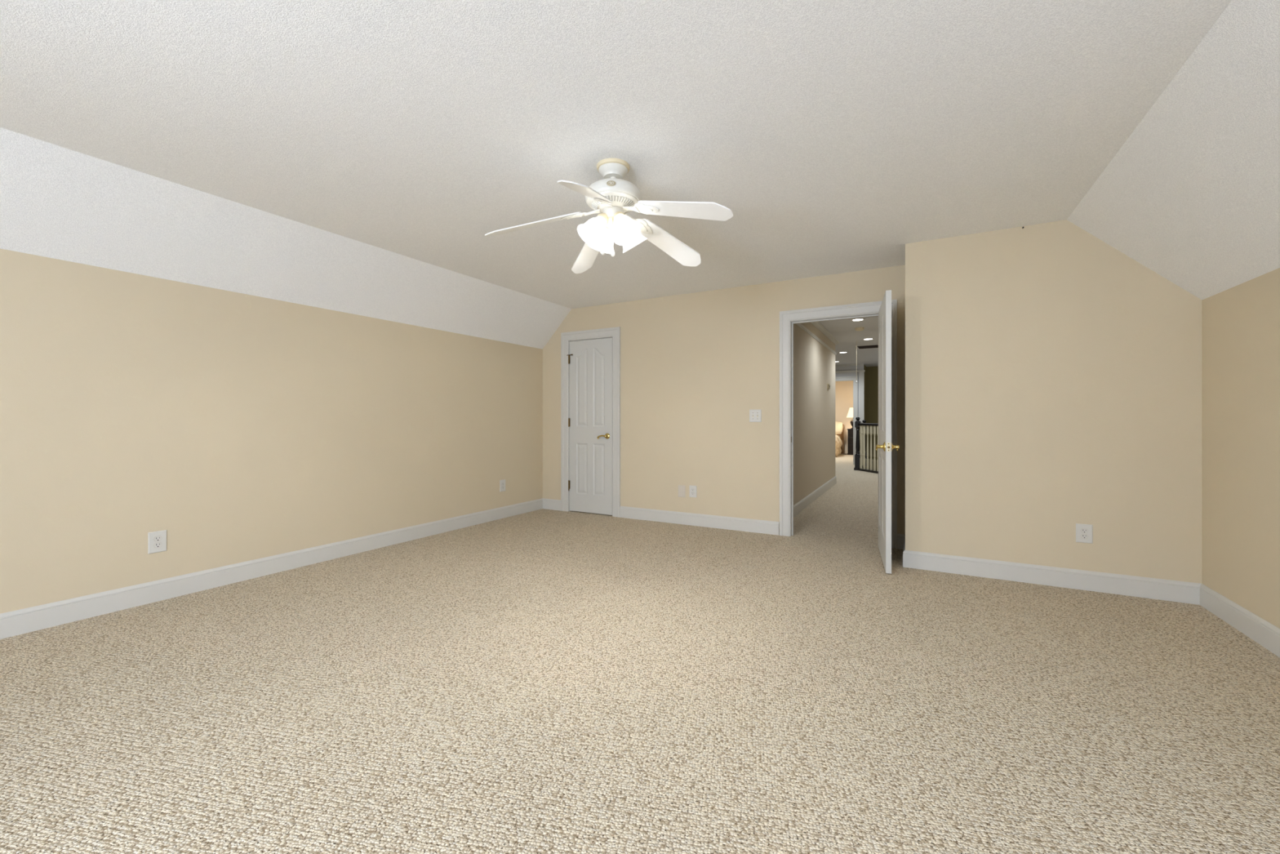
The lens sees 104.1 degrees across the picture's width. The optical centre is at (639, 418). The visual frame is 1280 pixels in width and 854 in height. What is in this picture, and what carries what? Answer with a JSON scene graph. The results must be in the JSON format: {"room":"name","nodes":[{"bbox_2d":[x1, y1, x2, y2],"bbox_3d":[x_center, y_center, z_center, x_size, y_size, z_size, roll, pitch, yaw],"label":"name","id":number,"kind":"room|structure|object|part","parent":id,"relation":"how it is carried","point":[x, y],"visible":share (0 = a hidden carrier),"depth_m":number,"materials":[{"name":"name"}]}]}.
{"room":"empty bonus room","nodes":[
{"label":"empty bonus room","id":0,"kind":"room"},
{"bbox_2d":[0,248,542,613],"bbox_3d":[-2.930,0.127,3.257,0.120,1.986,7.093,0,0,29],"label":"wall","id":1,"kind":"structure","parent":0,"point":[239,427],"depth_m":3.32,"materials":[{"name":"beige paint"}]},
{"bbox_2d":[147,529,166,554],"bbox_3d":[-2.962,0.757,3.066,0.009,0.130,0.086,0,0,29],"label":"wall outlet","id":2,"kind":"object","parent":1,"relation":"attached to","point":[157,540],"visible":1,"depth_m":3.06,"materials":[{"name":"white plastic"}]},
{"bbox_2d":[154,542,161,547],"bbox_3d":[-2.959,0.776,3.064,0.003,0.030,0.036,0,0,29],"label":"receptacle","id":3,"kind":"object","parent":2,"relation":"attached to","point":[157,544],"depth_m":3.06,"materials":[{"name":"white plastic"}]},
{"bbox_2d":[154,536,161,541],"bbox_3d":[-2.959,0.738,3.064,0.003,0.030,0.036,0,0,29],"label":"receptacle","id":4,"kind":"object","parent":2,"relation":"attached to","point":[156,538],"depth_m":3.06,"materials":[{"name":"white plastic"}]},
{"bbox_2d":[0,497,542,639],"bbox_3d":[-2.871,1.057,3.224,0.015,0.126,6.853,0,0,29],"label":"baseboard","id":5,"kind":"structure","parent":1,"relation":"attached to","point":[14,623],"depth_m":3.32,"materials":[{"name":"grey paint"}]},
{"bbox_2d":[499,479,505,491],"bbox_3d":[-1.544,0.754,5.621,0.009,0.130,0.086,0,0,29],"label":"wall outlet","id":6,"kind":"object","parent":1,"relation":"attached to","point":[502,482],"visible":1,"depth_m":5.61,"materials":[{"name":"white plastic"}]},
{"bbox_2d":[0,453,1279,853],"bbox_3d":[2.278,1.160,7.588,6.621,0.080,19.720,0,0,29],"label":"floor","id":7,"kind":"structure","parent":0,"point":[543,681],"depth_m":1.93,"materials":[{"name":"carpet"}]},
{"bbox_2d":[835,423,844,456],"bbox_3d":[5.227,0.590,15.732,2.144,1.060,1.945,0,0,29],"label":"bed","id":8,"kind":"object","parent":7,"relation":"on","point":[839,438],"visible":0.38,"depth_m":15.27,"materials":[{"name":"beige fabric"}]},
{"bbox_2d":[835,421,842,434],"bbox_3d":[6.123,0.300,16.021,0.720,0.424,0.324,0,0,31],"label":"pillow","id":9,"kind":"object","parent":8,"relation":"on","point":[838,425],"visible":0.3,"depth_m":15.82,"materials":[{"name":"yellow fabric"}]},
{"bbox_2d":[835,434,842,456],"bbox_3d":[5.071,0.797,15.405,2.099,0.638,1.220,0,0,29],"label":"bedspread","id":10,"kind":"object","parent":8,"relation":"on","point":[838,442],"depth_m":14.94,"materials":[{"name":"beige fabric"}]},
{"bbox_3d":[6.528,0.645,16.071,0.090,0.950,0.090,0,0,29],"label":"headboard post","id":11,"kind":"part","parent":8,"relation":"part of","materials":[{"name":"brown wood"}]},
{"bbox_2d":[846,428,853,454],"bbox_3d":[6.807,0.720,15.513,0.644,0.800,0.546,0,0,29],"label":"nightstand","id":12,"kind":"object","parent":7,"relation":"on","point":[850,431],"visible":0.26,"depth_m":15.41,"materials":[{"name":"brown wood"}]},
{"bbox_2d":[846,407,853,428],"bbox_3d":[6.643,-0.010,15.527,0.412,0.660,0.412,0,0,29],"label":"table lamp","id":13,"kind":"object","parent":12,"relation":"on","point":[850,414],"visible":0.35,"depth_m":15.46,"materials":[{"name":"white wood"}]},
{"bbox_3d":[6.643,-0.188,15.527,0.412,0.305,0.412,0,0,29],"label":"lamp shade","id":14,"kind":"part","parent":13,"relation":"part of","materials":[{"name":"beige fabric"}]},
{"bbox_3d":[6.691,0.465,15.305,0.540,0.190,0.012,0,0,29],"label":"drawer","id":15,"kind":"part","parent":12,"relation":"part of","materials":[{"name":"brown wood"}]},
{"bbox_3d":[6.691,0.685,15.305,0.540,0.210,0.012,0,0,29],"label":"drawer","id":16,"kind":"part","parent":12,"relation":"part of","materials":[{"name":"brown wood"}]},
{"bbox_3d":[6.691,0.915,15.305,0.540,0.210,0.012,0,0,29],"label":"drawer","id":17,"kind":"part","parent":12,"relation":"part of","materials":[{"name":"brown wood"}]},
{"bbox_2d":[853,417,878,473],"bbox_3d":[4.951,0.542,10.764,0.623,1.156,2.553,0,0,9],"label":"stair railing","id":18,"kind":"object","parent":7,"relation":"on","point":[861,457],"visible":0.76,"depth_m":10.66,"materials":[{"name":"black paint"}]},
{"bbox_3d":[4.746,0.542,10.873,0.144,1.156,0.144,0,0,29],"label":"newel post","id":19,"kind":"part","parent":18,"relation":"part of","materials":[{"name":"black paint"}]},
{"bbox_3d":[5.346,0.574,11.901,0.144,1.092,0.144,0,0,29],"label":"newel post","id":20,"kind":"part","parent":18,"relation":"part of","materials":[{"name":"black paint"}]},
{"bbox_3d":[4.890,0.123,10.155,0.068,0.050,1.384,0,0,-11],"label":"handrail","id":21,"kind":"part","parent":18,"relation":"part of","materials":[{"name":"black paint"}]},
{"bbox_3d":[4.891,1.099,10.150,0.090,0.042,1.374,0,0,-11],"label":"rail","id":22,"kind":"part","parent":18,"relation":"part of","materials":[{"name":"black paint"}]},
{"bbox_2d":[0,0,1279,349],"bbox_3d":[-0.465,-1.047,1.821,5.823,0.906,6.973,0,0,29],"label":"ceiling","id":23,"kind":"structure","parent":0,"point":[354,157],"depth_m":2.27,"materials":[{"name":"white paint"}]},
{"bbox_2d":[484,157,733,273],"bbox_3d":[-0.098,-1.075,2.583,1.206,0.489,1.252,0,0,29],"label":"ceiling fan","id":24,"kind":"object","parent":23,"relation":"hanging from","point":[612,197],"visible":1,"depth_m":2.56,"materials":[{"name":"white wood"}]},
{"bbox_3d":[-0.550,-1.006,2.580,0.487,0.150,0.133,0,0,-5],"label":"blade","id":25,"kind":"part","parent":24,"relation":"part of","materials":[{"name":"white wood"}]},
{"bbox_3d":[-0.234,-1.006,2.214,0.133,0.150,0.487,0,0,13],"label":"blade","id":26,"kind":"part","parent":24,"relation":"part of","materials":[{"name":"white wood"}]},
{"bbox_3d":[-0.299,-1.006,2.994,0.133,0.150,0.487,0,0,-23],"label":"blade","id":27,"kind":"part","parent":24,"relation":"part of","materials":[{"name":"white wood"}]},
{"bbox_3d":[-0.225,-0.979,2.561,0.153,0.120,0.153,40,-20,-26],"label":"lamp shade","id":28,"kind":"part","parent":24,"relation":"part of","materials":[{"name":"white glass"}]},
{"bbox_3d":[-0.193,-0.979,2.700,0.153,0.120,0.153,0,35,-32],"label":"lamp shade","id":29,"kind":"part","parent":24,"relation":"part of","materials":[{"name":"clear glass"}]},
{"bbox_3d":[-0.097,-1.005,2.545,0.041,0.045,0.041,0,-35,-32],"label":"bulb","id":30,"kind":"part","parent":24,"relation":"part of","materials":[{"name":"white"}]},
{"bbox_3d":[-0.087,-0.979,2.529,0.153,0.120,0.153,0,-35,-32],"label":"lamp shade","id":31,"kind":"part","parent":24,"relation":"part of","materials":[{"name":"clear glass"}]},
{"bbox_3d":[-0.055,-0.979,2.668,0.153,0.120,0.153,-40,20,-26],"label":"lamp shade","id":32,"kind":"part","parent":24,"relation":"part of","materials":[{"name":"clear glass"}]},
{"bbox_3d":[0.172,-1.006,2.883,0.487,0.150,0.133,0,0,-41],"label":"blade","id":33,"kind":"part","parent":24,"relation":"part of","materials":[{"name":"white wood"}]},
{"bbox_3d":[0.212,-1.006,2.401,0.487,0.150,0.133,0,0,31],"label":"blade","id":34,"kind":"part","parent":24,"relation":"part of","materials":[{"name":"white wood"}]},
{"bbox_2d":[542,264,905,533],"bbox_3d":[1.255,-0.155,4.922,5.823,2.550,0.120,0,0,29],"label":"wall","id":35,"kind":"structure","parent":0,"point":[694,366],"depth_m":5.19,"materials":[{"name":"beige paint"}]},
{"bbox_2d":[542,497,560,511],"bbox_3d":[-1.085,1.057,6.144,0.304,0.126,0.015,0,0,29],"label":"baseboard","id":36,"kind":"structure","parent":35,"relation":"attached to","point":[548,504],"depth_m":6.13,"materials":[{"name":"grey paint"}]},
{"bbox_2d":[567,337,612,515],"bbox_3d":[-0.602,0.089,5.870,0.636,2.038,0.094,0,0,29],"label":"door","id":37,"kind":"structure","parent":35,"relation":"in","point":[590,361],"depth_m":5.86,"materials":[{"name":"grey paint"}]},
{"bbox_3d":[-0.389,0.202,5.733,0.067,0.067,0.057,0,0,29],"label":"handle","id":38,"kind":"part","parent":37,"relation":"part of","materials":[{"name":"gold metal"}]},
{"bbox_2d":[560,326,620,517],"bbox_3d":[-0.561,0.040,5.918,0.832,2.161,0.142,0,0,29],"label":"trim","id":39,"kind":"structure","parent":35,"relation":"attached to","point":[614,332],"depth_m":5.91,"materials":[{"name":"grey paint"}]},
{"bbox_2d":[678,484,685,497],"bbox_3d":[0.442,0.771,5.300,0.084,0.126,0.007,0,0,29],"label":"blank wall plate","id":40,"kind":"object","parent":35,"relation":"attached to","point":[682,489],"visible":1,"depth_m":5.29,"materials":[{"name":"beige plastic"}]},
{"bbox_2d":[688,484,696,497],"bbox_3d":[0.555,0.764,5.237,0.082,0.124,0.009,0,0,29],"label":"wall outlet","id":41,"kind":"object","parent":35,"relation":"attached to","point":[692,489],"visible":1,"depth_m":5.24,"materials":[{"name":"white plastic"}]},
{"bbox_2d":[619,506,779,535],"bbox_3d":[0.556,1.057,5.233,1.786,0.126,0.015,0,0,29],"label":"baseboard","id":42,"kind":"structure","parent":35,"relation":"attached to","point":[764,526],"depth_m":5.17,"materials":[{"name":"grey paint"}]},
{"bbox_2d":[749,408,761,422],"bbox_3d":[1.133,-0.028,4.911,0.119,0.124,0.017,0,0,29],"label":"light switch","id":43,"kind":"object","parent":35,"relation":"attached to","point":[755,415],"visible":1,"depth_m":4.91,"materials":[{"name":"white plastic"}]},
{"bbox_2d":[779,299,897,548],"bbox_3d":[1.814,0.046,4.612,1.002,2.147,0.164,0,0,29],"label":"trim","id":44,"kind":"structure","parent":35,"relation":"attached to","point":[788,318],"depth_m":4.75,"materials":[{"name":"grey paint"}]},
{"bbox_2d":[875,289,899,573],"bbox_3d":[1.940,0.095,3.967,0.157,2.034,0.848,0,0,22],"label":"door","id":45,"kind":"structure","parent":35,"relation":"in","point":[885,446],"depth_m":3.64,"materials":[{"name":"grey paint"}]},
{"bbox_3d":[1.767,0.206,3.663,0.057,0.067,0.067,0,0,22],"label":"handle","id":46,"kind":"part","parent":45,"relation":"part of","materials":[{"name":"gold metal"}]},
{"bbox_3d":[1.940,0.095,3.967,0.036,2.034,0.825,0,0,22],"label":"panel","id":47,"kind":"part","parent":45,"relation":"part of","materials":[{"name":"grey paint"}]},
{"bbox_3d":[1.786,0.204,3.584,0.024,0.064,0.001,0,0,22],"label":"latch plate","id":48,"kind":"part","parent":45,"relation":"part of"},
{"bbox_3d":[1.854,0.206,3.628,0.057,0.067,0.067,0,0,22],"label":"handle","id":49,"kind":"part","parent":45,"relation":"part of","materials":[{"name":"gold metal"}]},
{"bbox_2d":[897,533,905,549],"bbox_3d":[2.251,1.057,4.292,0.072,0.126,0.015,0,0,29],"label":"baseboard","id":50,"kind":"structure","parent":35,"relation":"attached to","point":[900,537],"depth_m":4.29,"materials":[{"name":"grey paint"}]},
{"bbox_2d":[793,322,835,505],"bbox_3d":[2.306,-0.100,6.825,0.120,2.440,4.227,0,0,29],"label":"wall","id":51,"kind":"structure","parent":0,"point":[814,364],"depth_m":6.71,"materials":[{"name":"beige paint"}]},
{"bbox_2d":[793,475,836,517],"bbox_3d":[2.369,1.057,6.799,0.015,0.126,4.242,0,0,29],"label":"baseboard","id":52,"kind":"structure","parent":51,"relation":"attached to","point":[807,500],"depth_m":6.67,"materials":[{"name":"grey paint"}]},
{"bbox_2d":[795,323,836,355],"bbox_3d":[2.373,-1.120,6.800,0.022,0.036,4.249,0,0,29],"label":"trim","id":53,"kind":"structure","parent":51,"relation":"attached to","point":[799,325],"depth_m":6.86,"materials":[{"name":"grey paint"}]},
{"bbox_2d":[810,321,839,345],"bbox_3d":[2.402,-1.298,6.808,0.064,0.045,4.291,0,0,29],"label":"trim","id":54,"kind":"structure","parent":51,"relation":"attached to","point":[816,324],"depth_m":7.54,"materials":[{"name":"grey paint"}]},
{"bbox_2d":[835,380,853,453],"bbox_3d":[5.800,-0.100,16.635,4.000,2.440,0.120,0,0,29],"label":"wall","id":55,"kind":"structure","parent":0,"point":[843,389],"depth_m":16.12,"materials":[{"name":"beige paint"}]},
{"bbox_2d":[818,315,878,366],"bbox_3d":[4.189,-1.370,10.640,7.400,0.100,12.727,0,0,29],"label":"ceiling","id":56,"kind":"structure","parent":0,"point":[843,330],"depth_m":8.30,"materials":[{"name":"grey paint"}]},
{"bbox_2d":[850,318,865,321],"bbox_3d":[2.907,-1.317,6.661,0.188,0.006,0.188,0,0,29],"label":"recessed light","id":57,"kind":"object","parent":56,"relation":"in","point":[855,319],"visible":1,"depth_m":6.64,"materials":[{"name":"grey paint"}]},
{"bbox_2d":[854,327,864,330],"bbox_3d":[3.193,-1.300,7.261,0.128,0.040,0.128,0,0,29],"label":"smoke detector","id":58,"kind":"object","parent":56,"relation":"attached to","point":[855,328],"visible":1,"depth_m":7.22,"materials":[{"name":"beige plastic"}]},
{"bbox_2d":[854,343,878,349],"bbox_3d":[4.310,-1.314,9.045,0.720,0.012,0.500,0,0,29],"label":"ceiling vent","id":59,"kind":"object","parent":56,"relation":"in","point":[875,345],"visible":0.56,"depth_m":9.11,"materials":[{"name":"grey paint"}]},
{"bbox_2d":[862,337,874,340],"bbox_3d":[3.786,-1.317,8.280,0.188,0.006,0.188,0,0,29],"label":"recessed light","id":60,"kind":"object","parent":56,"relation":"in","point":[866,339],"visible":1,"depth_m":8.27,"materials":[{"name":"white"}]},
{"bbox_2d":[835,365,863,417],"bbox_3d":[3.707,-0.100,12.993,3.874,2.440,0.120,0,0,29],"label":"wall","id":61,"kind":"structure","parent":0,"point":[851,367],"depth_m":12.14,"materials":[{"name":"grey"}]},
{"bbox_2d":[835,363,863,366],"bbox_3d":[3.662,-1.298,12.913,3.874,0.045,0.064,0,0,29],"label":"trim","id":62,"kind":"structure","parent":61,"relation":"attached to","point":[857,364],"depth_m":12.13,"materials":[{"name":"grey paint"}]},
{"bbox_2d":[835,369,864,464],"bbox_3d":[4.493,-0.022,12.523,2.105,2.284,0.180,0,0,29],"label":"trim","id":63,"kind":"structure","parent":61,"relation":"attached to","point":[861,372],"depth_m":12.07,"materials":[{"name":"grey paint"}]},
{"bbox_3d":[4.464,-1.145,12.470,2.105,0.039,0.060,0,0,29],"label":"cornice","id":64,"kind":"part","parent":63,"relation":"part of","materials":[{"name":"grey paint"}]},
{"bbox_2d":[863,364,866,468],"bbox_3d":[5.569,1.250,12.475,0.114,5.140,0.780,0,0,29],"label":"wall","id":65,"kind":"structure","parent":0,"point":[864,366],"depth_m":12.44,"materials":[{"name":"brown"}]},
{"bbox_2d":[866,366,878,470],"bbox_3d":[6.413,1.205,10.451,3.326,5.230,3.500,0,0,29],"label":"wall","id":66,"kind":"structure","parent":0,"point":[872,372],"depth_m":12.63,"materials":[{"name":"brown paint"}]},
{"bbox_2d":[905,219,1201,583],"bbox_3d":[2.836,-0.100,3.644,1.579,2.440,0.582,0,0,29],"label":"wall","id":67,"kind":"structure","parent":0,"point":[1053,376],"depth_m":3.35,"materials":[{"name":"beige paint"}]},
{"bbox_2d":[902,536,905,551],"bbox_3d":[2.135,1.057,4.024,0.015,0.126,0.597,0,0,29],"label":"baseboard","id":68,"kind":"structure","parent":67,"relation":"attached to","point":[904,536],"depth_m":3.94,"materials":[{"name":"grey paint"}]},
{"bbox_2d":[902,550,1200,604],"bbox_3d":[2.684,1.057,3.386,1.594,0.126,0.015,0,0,29],"label":"baseboard","id":69,"kind":"structure","parent":67,"relation":"attached to","point":[1177,591],"depth_m":3.32,"materials":[{"name":"grey paint"}]},
{"bbox_2d":[1075,523,1093,543],"bbox_3d":[2.907,0.752,3.266,0.084,0.122,0.009,0,0,29],"label":"wall outlet","id":70,"kind":"object","parent":67,"relation":"attached to","point":[1084,532],"visible":1,"depth_m":3.26,"materials":[{"name":"white plastic"}]},
{"bbox_2d":[1080,533,1088,538],"bbox_3d":[2.906,0.770,3.263,0.036,0.028,0.003,0,0,29],"label":"receptacle","id":71,"kind":"object","parent":70,"relation":"attached to","point":[1082,535],"depth_m":3.26,"materials":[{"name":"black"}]},
{"bbox_2d":[1080,528,1088,533],"bbox_3d":[2.906,0.734,3.264,0.036,0.028,0.001,0,0,29],"label":"receptacle","id":72,"kind":"object","parent":70,"relation":"attached to","point":[1082,530],"depth_m":3.26,"materials":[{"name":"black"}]},
{"bbox_2d":[1201,267,1279,628],"bbox_3d":[2.057,0.203,0.490,0.120,1.834,7.093,0,0,29],"label":"wall","id":73,"kind":"structure","parent":0,"point":[1241,322],"depth_m":2.64,"materials":[{"name":"beige paint"}]},
{"bbox_2d":[1200,583,1279,657],"bbox_3d":[1.857,1.057,0.268,0.015,0.126,6.271,0,0,29],"label":"baseboard","id":74,"kind":"structure","parent":73,"relation":"attached to","point":[1257,628],"depth_m":2.61,"materials":[{"name":"grey paint"}]}
]}

